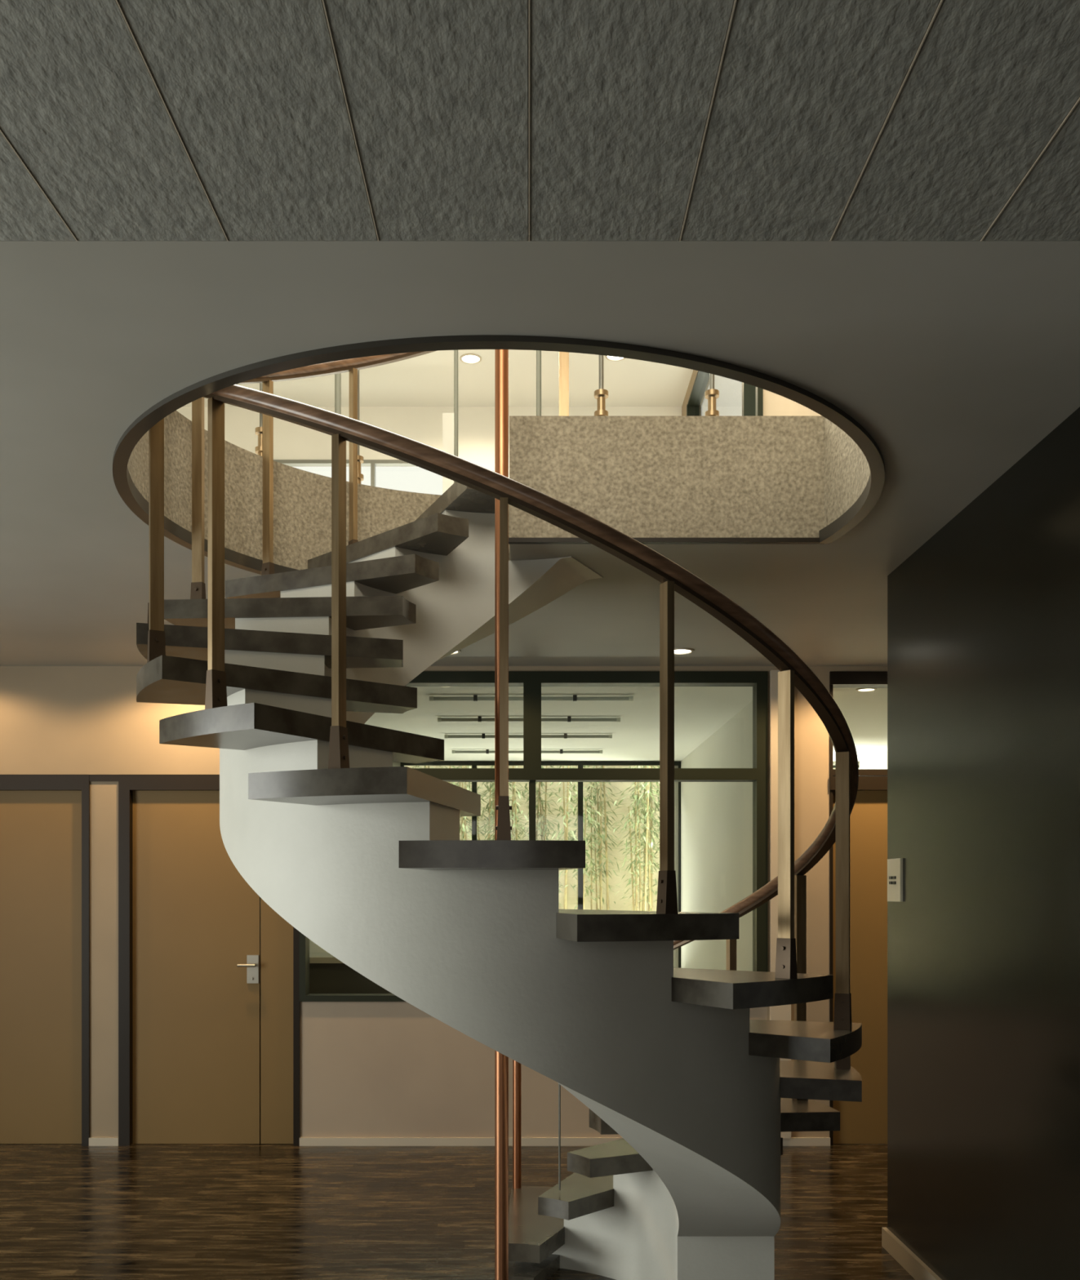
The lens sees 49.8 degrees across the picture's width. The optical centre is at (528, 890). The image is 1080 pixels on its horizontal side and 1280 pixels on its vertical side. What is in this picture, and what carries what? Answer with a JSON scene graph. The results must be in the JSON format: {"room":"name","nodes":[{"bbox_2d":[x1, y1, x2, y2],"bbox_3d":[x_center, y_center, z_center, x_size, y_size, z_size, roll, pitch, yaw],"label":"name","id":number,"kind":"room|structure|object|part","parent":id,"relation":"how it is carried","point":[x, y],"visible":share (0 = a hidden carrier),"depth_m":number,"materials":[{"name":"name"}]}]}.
{"room":"stairwell hall","nodes":[
{"label":"stairwell hall","id":0,"kind":"room"},
{"bbox_2d":[176,406,681,478],"bbox_3d":[-1.650,-2.910,9.960,5.900,2.420,0.120,0,0,0],"label":"wall","id":1,"kind":"structure","parent":0,"point":[423,424],"depth_m":9.90,"materials":[{"name":"white paint"}]},
{"bbox_2d":[273,459,417,486],"bbox_3d":[-1.415,-2.932,9.928,1.589,1.463,0.096,0,0,0],"label":"window","id":2,"kind":"structure","parent":1,"relation":"in","point":[372,464],"depth_m":9.88,"materials":[{"name":"grey metal"}]},
{"bbox_2d":[183,349,693,406],"bbox_3d":[-1.650,-4.180,3.660,6.140,0.120,12.720,0,0,0],"label":"ceiling","id":3,"kind":"structure","parent":0,"point":[427,380],"depth_m":9.46,"materials":[{"name":"white paint"}]},
{"bbox_2d":[459,353,481,364],"bbox_3d":[-0.450,-4.116,9.000,0.168,0.008,0.168,0,0,0],"label":"recessed light","id":4,"kind":"object","parent":3,"relation":"in","point":[468,358],"visible":1,"depth_m":9.00,"materials":[{"name":"beige plastic"}]},
{"bbox_2d":[462,355,479,362],"bbox_3d":[-0.450,-4.119,9.000,0.136,0.003,0.136,0,0,0],"label":"diffuser","id":5,"kind":"object","parent":4,"relation":"attached to","point":[465,358],"depth_m":9.00,"materials":[{"name":"beige plastic"}]},
{"bbox_2d":[604,355,625,361],"bbox_3d":[0.670,-4.116,8.950,0.168,0.008,0.168,0,0,0],"label":"recessed light","id":6,"kind":"object","parent":3,"relation":"in","point":[608,357],"visible":0.45,"depth_m":9.00,"materials":[{"name":"beige"}]},
{"bbox_2d":[607,355,622,359],"bbox_3d":[0.670,-4.119,8.950,0.136,0.003,0.136,0,0,0],"label":"diffuser","id":7,"kind":"object","parent":6,"relation":"attached to","point":[609,357],"depth_m":8.99,"materials":[{"name":"beige plastic"}]},
{"bbox_2d":[0,666,887,1137],"bbox_3d":[-0.700,0.082,6.560,7.800,2.677,0.120,0,0,0],"label":"wall","id":8,"kind":"structure","parent":0,"point":[55,720],"depth_m":6.50,"materials":[{"name":"beige paint"}]},
{"bbox_2d":[0,774,89,1146],"bbox_3d":[-2.976,0.385,6.543,1.047,2.070,0.115,0,0,0],"label":"door","id":9,"kind":"structure","parent":8,"relation":"in","point":[45,819],"depth_m":6.53,"materials":[{"name":"brown wood"}]},
{"bbox_2d":[88,1137,118,1146],"bbox_3d":[-2.371,1.397,6.491,0.164,0.045,0.018,0,0,0],"label":"baseboard","id":10,"kind":"structure","parent":8,"relation":"attached to","point":[93,1141],"depth_m":6.48,"materials":[{"name":"beige"}]},
{"bbox_2d":[88,774,299,1146],"bbox_3d":[-1.866,0.385,6.531,1.173,2.070,0.138,0,0,0],"label":"door","id":11,"kind":"structure","parent":8,"relation":"in","point":[209,971],"depth_m":6.53,"materials":[{"name":"brown wood"}]},
{"bbox_3d":[-2.371,-0.631,6.494,0.164,0.038,0.011,0,0,0],"label":"trim rail","id":12,"kind":"part","parent":11,"relation":"part of","materials":[{"name":"black wood"}]},
{"bbox_3d":[-1.574,0.414,6.491,0.096,0.018,0.058,0,0,0],"label":"handle","id":13,"kind":"part","parent":11,"relation":"part of","materials":[{"name":"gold metal"}]},
{"bbox_3d":[-1.548,0.438,6.524,0.065,0.157,0.012,0,0,0],"label":"lock plate","id":14,"kind":"part","parent":11,"relation":"part of","materials":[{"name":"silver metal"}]},
{"bbox_2d":[299,671,768,1001],"bbox_3d":[0.026,-0.304,6.540,2.610,1.840,0.120,0,0,0],"label":"window","id":15,"kind":"structure","parent":8,"relation":"in","point":[531,682],"depth_m":6.48,"materials":[{"name":"black metal"}]},
{"bbox_2d":[299,1137,830,1146],"bbox_3d":[0.200,1.397,6.491,2.959,0.045,0.018,0,0,0],"label":"baseboard","id":16,"kind":"structure","parent":8,"relation":"attached to","point":[304,1141],"depth_m":6.48,"materials":[{"name":"beige"}]},
{"bbox_2d":[769,670,791,1138],"bbox_3d":[1.401,0.073,6.482,0.113,2.603,0.035,0,0,0],"label":"trim","id":17,"kind":"structure","parent":8,"relation":"attached to","point":[783,1012],"depth_m":6.46,"materials":[{"name":"beige"}]},
{"bbox_2d":[829,671,887,1145],"bbox_3d":[2.030,0.098,6.543,0.701,2.645,0.115,0,0,0],"label":"door","id":18,"kind":"structure","parent":8,"relation":"in","point":[865,1122],"depth_m":6.53,"materials":[{"name":"wood"},{"name":"clear glass"}]},
{"bbox_2d":[0,1142,915,1279],"bbox_3d":[-0.700,1.480,1.950,8.200,0.120,9.500,0,0,0],"label":"floor","id":19,"kind":"structure","parent":0,"point":[68,1211],"depth_m":5.15,"materials":[{"name":"brown wood"}]},
{"bbox_2d":[136,349,862,1279],"bbox_3d":[-0.090,-1.350,3.840,2.286,5.540,2.286,0,0,0],"label":"spiral staircase","id":20,"kind":"structure","parent":19,"relation":"on","point":[364,855],"depth_m":3.16,"materials":[{"name":"paint"}]},
{"bbox_3d":[-0.051,0.894,4.954,0.036,0.736,0.036,0,0,0],"label":"newel post","id":21,"kind":"part","parent":20,"relation":"part of","materials":[{"name":"orange metal"}]},
{"bbox_3d":[-0.090,-1.005,3.840,2.267,3.180,2.267,0,0,0],"label":"handrail","id":22,"kind":"part","parent":20,"relation":"part of","materials":[{"name":"brown wood"}]},
{"bbox_3d":[0.110,0.761,4.186,0.007,0.629,0.007,0,0,23],"label":"hanger rod","id":23,"kind":"part","parent":20,"relation":"part of","materials":[{"name":"grey metal"}]},
{"bbox_2d":[0,0,1079,761],"bbox_3d":[-0.700,-1.478,4.350,8.200,0.443,14.300,0,0,0],"label":"ceiling","id":24,"kind":"structure","parent":0,"point":[957,359],"depth_m":2.34,"materials":[{"name":"white paint"}]},
{"bbox_2d":[255,369,363,484],"bbox_3d":[-0.223,-2.156,3.584,2.494,0.912,1.917,0,0,28],"label":"guard railing","id":25,"kind":"object","parent":24,"relation":"on","point":[259,430],"visible":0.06,"depth_m":4.87,"materials":[{"name":"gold metal"}]},
{"bbox_3d":[-1.055,-2.140,4.594,0.018,0.880,0.018,0,0,0],"label":"post","id":26,"kind":"part","parent":25,"relation":"part of","materials":[{"name":"grey metal"}]},
{"bbox_3d":[-0.721,-2.140,4.890,0.018,0.880,0.018,0,0,0],"label":"post","id":27,"kind":"part","parent":25,"relation":"part of","materials":[{"name":"grey metal"}]},
{"bbox_2d":[450,649,461,654],"bbox_3d":[-0.430,-1.253,6.080,0.148,0.008,0.148,0,0,0],"label":"recessed light","id":28,"kind":"object","parent":24,"relation":"in","point":[460,651],"visible":0.19,"depth_m":6.10,"materials":[{"name":"beige"}]},
{"bbox_2d":[112,334,884,574],"bbox_3d":[-0.165,-1.265,3.739,2.420,0.044,2.168,0,0,37],"label":"trim","id":29,"kind":"structure","parent":24,"relation":"attached to","point":[126,487],"depth_m":2.87,"materials":[{"name":"grey metal"}]},
{"bbox_2d":[451,749,602,753],"bbox_3d":[-0.015,-1.237,10.330,1.338,0.038,0.034,0,0,0],"label":"tube","id":30,"kind":"object","parent":24,"relation":"attached to","point":[486,751],"visible":0.91,"depth_m":10.32,"materials":[{"name":"grey metal"}]},
{"bbox_2d":[444,733,612,738],"bbox_3d":[-0.005,-1.237,9.300,1.338,0.038,0.034,0,0,0],"label":"tube","id":31,"kind":"object","parent":24,"relation":"attached to","point":[482,735],"visible":0.91,"depth_m":9.29,"materials":[{"name":"grey metal"}]},
{"bbox_2d":[437,716,620,722],"bbox_3d":[0.000,-1.237,8.390,1.318,0.038,0.034,0,0,0],"label":"tube","id":32,"kind":"object","parent":24,"relation":"attached to","point":[479,719],"visible":0.92,"depth_m":8.38,"materials":[{"name":"grey metal"}]},
{"bbox_2d":[429,694,633,701],"bbox_3d":[0.015,-1.237,7.470,1.308,0.038,0.034,0,0,0],"label":"tube","id":33,"kind":"object","parent":24,"relation":"attached to","point":[475,698],"visible":0.93,"depth_m":7.46,"materials":[{"name":"grey metal"}]},
{"bbox_2d":[0,0,1079,241],"bbox_3d":[0.146,-1.262,-0.175,3.788,0.014,4.849,0,0,0],"label":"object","id":34,"kind":"structure","parent":24,"relation":"attached to","point":[117,1],"depth_m":1.93,"materials":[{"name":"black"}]},
{"bbox_2d":[559,351,719,416],"bbox_3d":[0.535,-2.156,4.250,1.170,0.912,0.051,0,0,0],"label":"guard railing","id":35,"kind":"object","parent":24,"relation":"on","point":[601,394],"visible":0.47,"depth_m":4.24,"materials":[{"name":"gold metal"}]},
{"bbox_3d":[0.128,-2.140,4.250,0.036,0.880,0.030,0,0,0],"label":"post","id":36,"kind":"part","parent":35,"relation":"part of","materials":[{"name":"brown metal"}]},
{"bbox_3d":[0.264,-2.140,4.250,0.018,0.880,0.018,0,0,0],"label":"post","id":37,"kind":"part","parent":35,"relation":"part of","materials":[{"name":"grey metal"}]},
{"bbox_3d":[0.669,-2.140,4.250,0.018,0.880,0.018,0,0,0],"label":"post","id":38,"kind":"part","parent":35,"relation":"part of","materials":[{"name":"grey metal"}]},
{"bbox_2d":[508,537,824,544],"bbox_3d":[0.487,-1.253,4.163,1.145,0.016,0.024,0,0,0],"label":"trim","id":39,"kind":"structure","parent":24,"relation":"attached to","point":[511,540],"depth_m":4.15,"materials":[{"name":"black metal"}]},
{"bbox_2d":[674,647,694,654],"bbox_3d":[0.790,-1.253,6.080,0.148,0.008,0.148,0,0,0],"label":"recessed light","id":40,"kind":"object","parent":24,"relation":"in","point":[678,651],"visible":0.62,"depth_m":6.08,"materials":[{"name":"beige plastic"}]},
{"bbox_2d":[674,649,691,653],"bbox_3d":[0.790,-1.256,6.080,0.116,0.003,0.116,0,0,0],"label":"diffuser","id":41,"kind":"object","parent":40,"relation":"attached to","point":[675,651],"depth_m":6.08,"materials":[{"name":"beige plastic"}]},
{"bbox_2d":[855,688,876,691],"bbox_3d":[2.100,-1.253,7.240,0.128,0.008,0.128,0,0,0],"label":"recessed light","id":42,"kind":"object","parent":24,"relation":"in","point":[857,689],"visible":0.9,"depth_m":7.24,"materials":[{"name":"beige"}]},
{"bbox_2d":[858,688,873,690],"bbox_3d":[2.100,-1.256,7.240,0.096,0.003,0.096,0,0,0],"label":"diffuser","id":43,"kind":"object","parent":42,"relation":"attached to","point":[859,689],"depth_m":7.24,"materials":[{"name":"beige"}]},
{"bbox_2d":[309,761,858,967],"bbox_3d":[-0.150,0.082,11.360,6.700,2.677,0.120,0,0,0],"label":"wall","id":44,"kind":"structure","parent":0,"point":[313,948],"depth_m":11.30,"materials":[{"name":"beige paint"}]},
{"bbox_2d":[400,761,680,968],"bbox_3d":[0.119,-0.193,11.303,2.724,2.111,0.106,0,0,0],"label":"window","id":45,"kind":"structure","parent":44,"relation":"in","point":[473,764],"depth_m":11.25,"materials":[{"name":"black metal"}]},
{"bbox_3d":[0.053,-0.196,11.353,2.593,2.046,0.006,0,0,0],"label":"pane","id":46,"kind":"part","parent":45,"relation":"part of","materials":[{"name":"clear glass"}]},
{"bbox_2d":[680,700,752,971],"bbox_3d":[1.520,0.082,8.960,0.100,2.677,4.680,0,0,0],"label":"wall","id":47,"kind":"structure","parent":0,"point":[717,817],"depth_m":8.93,"materials":[{"name":"white paint"}]},
{"bbox_2d":[681,369,822,416],"bbox_3d":[1.360,-2.910,3.710,0.120,2.420,12.620,0,0,0],"label":"wall","id":48,"kind":"structure","parent":0,"point":[774,404],"depth_m":6.14,"materials":[{"name":"beige paint"}]},
{"bbox_2d":[686,370,763,416],"bbox_3d":[1.335,-3.300,8.030,0.130,1.400,3.140,0,0,0],"label":"window","id":49,"kind":"structure","parent":48,"relation":"in","point":[752,396],"depth_m":6.89,"materials":[{"name":"black"}]},
{"bbox_2d":[858,750,887,768],"bbox_3d":[3.250,0.082,8.960,0.100,2.677,4.680,0,0,0],"label":"wall","id":50,"kind":"structure","parent":0,"point":[879,761],"depth_m":10.72,"materials":[{"name":"white paint"}]},
{"bbox_2d":[887,407,1079,1279],"bbox_3d":[1.495,0.082,1.020,0.130,2.677,7.240,0,0,0],"label":"wall","id":51,"kind":"structure","parent":0,"point":[984,616],"depth_m":3.59,"materials":[{"name":"black paint"}]},
{"bbox_2d":[887,857,902,901],"bbox_3d":[1.423,-0.043,4.530,0.015,0.167,0.160,0,0,0],"label":"light switch","id":52,"kind":"object","parent":51,"relation":"attached to","point":[895,866],"visible":1,"depth_m":4.51,"materials":[{"name":"beige plastic"}]},
{"bbox_2d":[881,1226,942,1279],"bbox_3d":[1.421,1.383,1.028,0.018,0.075,7.255,0,0,0],"label":"baseboard","id":53,"kind":"structure","parent":51,"relation":"attached to","point":[902,1254],"depth_m":4.36,"materials":[{"name":"beige"}]},
{"bbox_3d":[-0.600,1.480,9.060,8.000,0.120,4.720,0,0,0],"label":"floor","id":54,"kind":"structure","parent":0,"visible":0},
{"bbox_2d":[309,952,391,993],"bbox_3d":[-1.450,0.935,8.200,2.300,0.970,0.600,0,0,0],"label":"countertop","id":55,"kind":"structure","parent":54,"relation":"on","point":[328,974],"depth_m":7.95,"materials":[{"name":"grey"}]},
{"bbox_3d":[-1.650,-1.549,8.320,6.140,0.303,3.400,0,0,0],"label":"floor","id":56,"kind":"structure","parent":0,"visible":0},
{"bbox_2d":[334,373,341,414],"bbox_3d":[-1.149,-2.910,7.000,0.099,2.420,0.096,0,0,0],"label":"steel post","id":57,"kind":"object","parent":56,"relation":"on","point":[337,376],"visible":0.16,"depth_m":6.98,"materials":[{"name":"grey metal"}]},
{"bbox_2d":[442,413,453,493],"bbox_3d":[-0.625,-2.700,9.045,0.085,2.000,0.090,0,0,0],"label":"column","id":58,"kind":"structure","parent":56,"relation":"on","point":[447,418],"depth_m":9.00,"materials":[{"name":"white paint"}]},
{"bbox_2d":[453,350,457,483],"bbox_3d":[-0.438,-2.910,7.000,0.068,2.420,0.066,0,0,0],"label":"steel post","id":59,"kind":"object","parent":56,"relation":"on","point":[455,352],"visible":0.16,"depth_m":6.99,"materials":[{"name":"grey metal"}]},
{"bbox_2d":[536,350,541,416],"bbox_3d":[0.059,-2.910,7.000,0.083,2.420,0.081,0,0,0],"label":"steel post","id":60,"kind":"object","parent":56,"relation":"on","point":[538,353],"visible":0.16,"depth_m":6.99,"materials":[{"name":"grey metal"}]},
{"label":"outside","id":61,"kind":"structure","parent":0,"visible":0},
{"bbox_3d":[0.000,1.530,13.710,16.000,0.180,4.580,0,0,0],"label":"ground","id":62,"kind":"structure","parent":61,"visible":0},
{"bbox_2d":[412,766,447,768],"bbox_3d":[-1.181,-0.202,13.511,0.685,3.284,0.762,0,0,3],"label":"bamboo plant","id":63,"kind":"object","parent":62,"relation":"on","point":[413,766],"visible":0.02,"depth_m":13.45,"materials":[{"name":"green plant"}]},
{"bbox_2d":[448,766,487,839],"bbox_3d":[-0.780,-0.177,12.710,0.775,3.234,0.818,0,0,16],"label":"bamboo plant","id":64,"kind":"object","parent":62,"relation":"on","point":[463,827],"visible":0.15,"depth_m":12.61,"materials":[{"name":"green plant"}]},
{"bbox_2d":[460,766,515,839],"bbox_3d":[-0.508,-0.177,13.530,0.818,3.234,0.775,0,0,19],"label":"bamboo plant","id":65,"kind":"object","parent":62,"relation":"on","point":[489,811],"visible":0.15,"depth_m":13.52,"materials":[{"name":"green plant"}]},
{"bbox_2d":[479,766,537,839],"bbox_3d":[-0.231,-0.225,12.705,0.754,3.331,0.734,0,0,31],"label":"bamboo plant","id":66,"kind":"object","parent":62,"relation":"on","point":[514,792],"visible":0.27,"depth_m":12.71,"materials":[{"name":"green plant"}]},
{"bbox_2d":[511,766,568,905],"bbox_3d":[0.132,-0.225,13.440,0.734,3.331,0.754,0,0,34],"label":"bamboo plant","id":67,"kind":"object","parent":62,"relation":"on","point":[543,831],"visible":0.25,"depth_m":13.42,"materials":[{"name":"green plant"}]},
{"bbox_2d":[540,766,608,909],"bbox_3d":[0.492,-0.202,12.664,0.762,3.284,0.685,0,0,-43],"label":"bamboo plant","id":68,"kind":"object","parent":62,"relation":"on","point":[566,833],"visible":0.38,"depth_m":12.64,"materials":[{"name":"green plant"}]},
{"bbox_2d":[568,766,627,910],"bbox_3d":[0.817,-0.202,13.520,0.685,3.284,0.762,0,0,-40],"label":"bamboo plant","id":69,"kind":"object","parent":62,"relation":"on","point":[598,841],"visible":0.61,"depth_m":13.46,"materials":[{"name":"green plant"}]},
{"bbox_2d":[408,766,835,911],"bbox_3d":[0.000,-0.370,14.300,14.000,3.620,0.200,0,0,0],"label":"wall","id":70,"kind":"structure","parent":62,"relation":"on","point":[619,905],"depth_m":14.20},
{"bbox_2d":[605,766,659,911],"bbox_3d":[1.275,-0.177,12.672,0.775,3.234,0.818,0,0,-28],"label":"bamboo plant","id":71,"kind":"object","parent":62,"relation":"on","point":[646,845],"visible":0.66,"depth_m":12.70,"materials":[{"name":"green plant"}]},
{"bbox_2d":[618,766,659,911],"bbox_3d":[1.447,-0.177,13.483,0.818,3.234,0.775,0,0,-25],"label":"bamboo plant","id":72,"kind":"object","parent":62,"relation":"on","point":[651,798],"visible":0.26,"depth_m":13.38,"materials":[{"name":"green plant"}]}
]}

